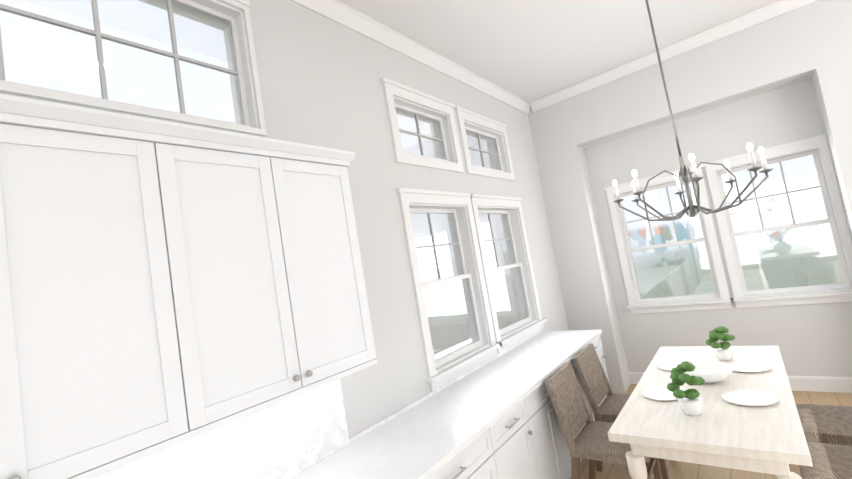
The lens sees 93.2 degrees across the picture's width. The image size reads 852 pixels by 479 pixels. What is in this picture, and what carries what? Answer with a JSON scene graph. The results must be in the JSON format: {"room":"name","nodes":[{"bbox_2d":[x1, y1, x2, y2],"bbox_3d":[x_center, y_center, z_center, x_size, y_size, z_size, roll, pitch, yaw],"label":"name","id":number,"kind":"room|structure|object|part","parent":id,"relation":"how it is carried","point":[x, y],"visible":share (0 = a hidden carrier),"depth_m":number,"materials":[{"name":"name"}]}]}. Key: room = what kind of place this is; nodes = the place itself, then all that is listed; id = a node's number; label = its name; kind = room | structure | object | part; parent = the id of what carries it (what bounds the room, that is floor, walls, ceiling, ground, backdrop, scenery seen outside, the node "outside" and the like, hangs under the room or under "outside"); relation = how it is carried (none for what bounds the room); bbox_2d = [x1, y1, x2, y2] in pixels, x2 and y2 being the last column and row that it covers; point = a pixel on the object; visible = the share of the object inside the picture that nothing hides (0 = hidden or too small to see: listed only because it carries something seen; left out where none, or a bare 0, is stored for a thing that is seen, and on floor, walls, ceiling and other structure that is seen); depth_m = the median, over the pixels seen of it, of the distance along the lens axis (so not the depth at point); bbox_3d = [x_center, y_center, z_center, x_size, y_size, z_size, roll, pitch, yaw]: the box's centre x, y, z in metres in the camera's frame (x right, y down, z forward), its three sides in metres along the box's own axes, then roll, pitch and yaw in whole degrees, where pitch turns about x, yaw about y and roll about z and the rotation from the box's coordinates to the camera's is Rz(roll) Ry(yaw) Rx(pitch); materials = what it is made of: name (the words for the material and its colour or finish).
{"room":"dining room and kitchen","nodes":[
{"label":"dining room and kitchen","id":0,"kind":"room"},
{"bbox_2d":[0,0,568,437],"bbox_3d":[-1.879,0.335,0.787,0.200,3.630,12.120,-13,-5,38],"label":"wall","id":1,"kind":"structure","parent":0,"point":[320,77],"depth_m":2.71,"materials":[{"name":"white paint"}]},
{"bbox_2d":[0,106,35,478],"bbox_3d":[-1.419,0.197,0.969,0.330,1.034,0.561,-13,-5,38],"label":"upper cabinet","id":2,"kind":"object","parent":1,"relation":"attached to","point":[17,448],"depth_m":1.08,"materials":[{"name":"white paint"}]},
{"bbox_2d":[4,106,211,478],"bbox_3d":[-1.146,0.177,1.319,0.330,1.034,0.560,-13,-5,38],"label":"upper cabinet","id":3,"kind":"object","parent":1,"relation":"attached to","point":[180,301],"depth_m":1.25,"materials":[{"name":"white paint"}]},
{"bbox_2d":[0,0,266,136],"bbox_3d":[-1.397,-0.878,1.712,0.234,0.756,1.326,-13,-5,38],"label":"window","id":4,"kind":"structure","parent":1,"relation":"in","point":[231,19],"depth_m":1.88,"materials":[{"name":"clear glass"}]},
{"bbox_2d":[176,134,319,425],"bbox_3d":[-0.872,0.157,1.670,0.330,1.034,0.559,-13,-5,38],"label":"upper cabinet","id":5,"kind":"object","parent":1,"relation":"attached to","point":[258,352],"depth_m":1.61,"materials":[{"name":"white paint"}]},
{"bbox_2d":[284,150,377,385],"bbox_3d":[-0.616,0.138,1.998,0.330,1.034,0.502,-13,-5,38],"label":"upper cabinet","id":6,"kind":"object","parent":1,"relation":"attached to","point":[330,256],"depth_m":1.94,"materials":[{"name":"white paint"}]},
{"bbox_2d":[290,0,533,113],"bbox_3d":[-2.162,-1.416,0.697,0.080,0.104,11.389,-13,-5,38],"label":"crown molding","id":7,"kind":"structure","parent":1,"relation":"attached to","point":[345,15],"depth_m":3.24,"materials":[{"name":"white paint"}]},
{"bbox_2d":[380,77,546,390],"bbox_3d":[0.409,-0.099,3.745,0.260,2.295,2.080,-13,-5,38],"label":"window","id":8,"kind":"structure","parent":1,"relation":"in","point":[437,115],"depth_m":3.58,"materials":[{"name":"white paint"}]},
{"bbox_3d":[0.710,-0.121,4.131,0.260,2.295,1.100,-13,-5,38],"label":"window trim","id":9,"kind":"part","parent":8,"relation":"part of","materials":[{"name":"white wood"}]},
{"bbox_2d":[339,0,778,102],"bbox_3d":[1.106,-2.259,-1.901,9.000,0.100,11.790,-13,-5,38],"label":"ceiling","id":10,"kind":"structure","parent":0,"point":[529,51],"depth_m":3.56,"materials":[{"name":"white paint"}]},
{"bbox_2d":[613,0,772,220],"bbox_3d":[1.541,-1.030,2.611,0.852,1.809,0.852,-13,-5,38],"label":"chandelier","id":11,"kind":"object","parent":10,"relation":"hanging from","point":[684,176],"visible":1,"depth_m":2.54,"materials":[{"name":"grey metal"}]},
{"bbox_2d":[528,0,851,392],"bbox_3d":[5.053,-0.705,2.467,8.800,3.630,0.200,-13,-5,38],"label":"wall","id":12,"kind":"structure","parent":0,"point":[814,39],"depth_m":4.32,"materials":[{"name":"white paint"}]},
{"bbox_2d":[530,0,816,111],"bbox_3d":[4.634,-2.422,2.517,8.509,0.104,0.080,-13,-5,38],"label":"crown molding","id":13,"kind":"structure","parent":12,"relation":"attached to","point":[780,7],"depth_m":4.13,"materials":[{"name":"white paint"}]},
{"bbox_2d":[570,384,851,478],"bbox_3d":[1.822,1.393,-2.040,9.000,0.080,12.120,-13,-5,38],"label":"floor","id":14,"kind":"structure","parent":0,"point":[680,470],"depth_m":3.07,"materials":[{"name":"brown wood"}]},
{"bbox_2d":[432,422,507,478],"bbox_3d":[-0.039,1.531,2.112,0.595,0.860,0.875,-13,-5,38],"label":"base cabinet","id":15,"kind":"object","parent":14,"relation":"on","point":[484,459],"depth_m":2.16,"materials":[{"name":"white paint"}]},
{"bbox_2d":[500,394,547,478],"bbox_3d":[0.335,1.503,2.592,0.595,0.860,0.575,-13,-5,38],"label":"base cabinet","id":16,"kind":"object","parent":14,"relation":"on","point":[520,441],"depth_m":2.52,"materials":[{"name":"white paint"}]},
{"bbox_2d":[284,330,601,478],"bbox_3d":[0.119,1.068,2.418,0.625,0.038,4.522,-13,-5,38],"label":"countertop","id":17,"kind":"structure","parent":16,"relation":"on","point":[422,439],"depth_m":2.36,"materials":[{"name":"white stone"}]},
{"bbox_2d":[532,366,582,478],"bbox_3d":[0.710,1.476,3.072,0.595,0.860,0.875,-13,-5,38],"label":"base cabinet","id":18,"kind":"object","parent":14,"relation":"on","point":[554,449],"depth_m":2.83,"materials":[{"name":"white paint"}]},
{"bbox_2d":[568,354,594,429],"bbox_3d":[1.086,1.448,3.553,0.595,0.860,0.574,-13,-5,38],"label":"base cabinet","id":19,"kind":"object","parent":14,"relation":"on","point":[572,363],"depth_m":3.44,"materials":[{"name":"white paint"}]},
{"bbox_2d":[580,334,609,417],"bbox_3d":[1.383,1.426,3.931,0.600,0.860,0.618,-13,-5,38],"label":"base cabinet","id":20,"kind":"object","parent":14,"relation":"on","point":[597,345],"depth_m":3.96,"materials":[{"name":"white paint"}]},
{"bbox_2d":[544,362,662,478],"bbox_3d":[1.220,1.350,2.744,0.529,0.894,0.460,-13,-5,38],"label":"dining chair","id":21,"kind":"object","parent":14,"relation":"on","point":[591,442],"visible":0.85,"depth_m":2.74,"materials":[{"name":"wicker"}]},
{"bbox_2d":[573,343,668,478],"bbox_3d":[1.583,1.324,3.209,0.529,0.894,0.460,-13,-5,38],"label":"dining chair","id":22,"kind":"object","parent":14,"relation":"on","point":[593,377],"visible":0.54,"depth_m":3.23,"materials":[{"name":"wicker"}]},
{"bbox_2d":[608,326,812,478],"bbox_3d":[1.868,1.156,2.596,0.800,1.038,1.800,-13,-5,38],"label":"dining table","id":23,"kind":"object","parent":14,"relation":"on","point":[724,404],"visible":1,"depth_m":2.16,"materials":[{"name":"beige wood"}]},
{"bbox_2d":[796,404,851,445],"bbox_3d":[2.546,1.106,2.445,0.529,0.894,0.460,-13,-5,38],"label":"dining chair","id":24,"kind":"object","parent":14,"relation":"on","point":[830,424],"visible":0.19,"depth_m":2.41,"materials":[{"name":"wicker"}]},
{"bbox_2d":[799,442,851,478],"bbox_3d":[2.184,1.133,1.980,0.529,0.894,0.460,-13,-5,38],"label":"dining chair","id":25,"kind":"object","parent":14,"relation":"on","point":[831,461],"visible":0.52,"depth_m":2.05,"materials":[{"name":"wicker"}]},
{"bbox_2d":[581,75,851,385],"bbox_3d":[2.944,-0.009,4.489,2.830,3.250,0.330,-13,-5,38],"label":"wall","id":26,"kind":"structure","parent":0,"point":[812,339],"depth_m":4.27,"materials":[{"name":"white paint"}]},
{"bbox_2d":[604,134,851,313],"bbox_3d":[3.156,-0.049,4.366,2.040,1.560,0.260,-13,-5,38],"label":"window","id":27,"kind":"structure","parent":26,"relation":"in","point":[816,147],"depth_m":4.23,"materials":[{"name":"clear glass"}]},
{"bbox_2d":[629,372,851,392],"bbox_3d":[3.293,1.495,4.248,2.120,0.140,0.016,-13,-5,38],"label":"baseboard","id":28,"kind":"structure","parent":26,"relation":"attached to","point":[822,384],"depth_m":3.87,"materials":[{"name":"white paint"}]}
]}

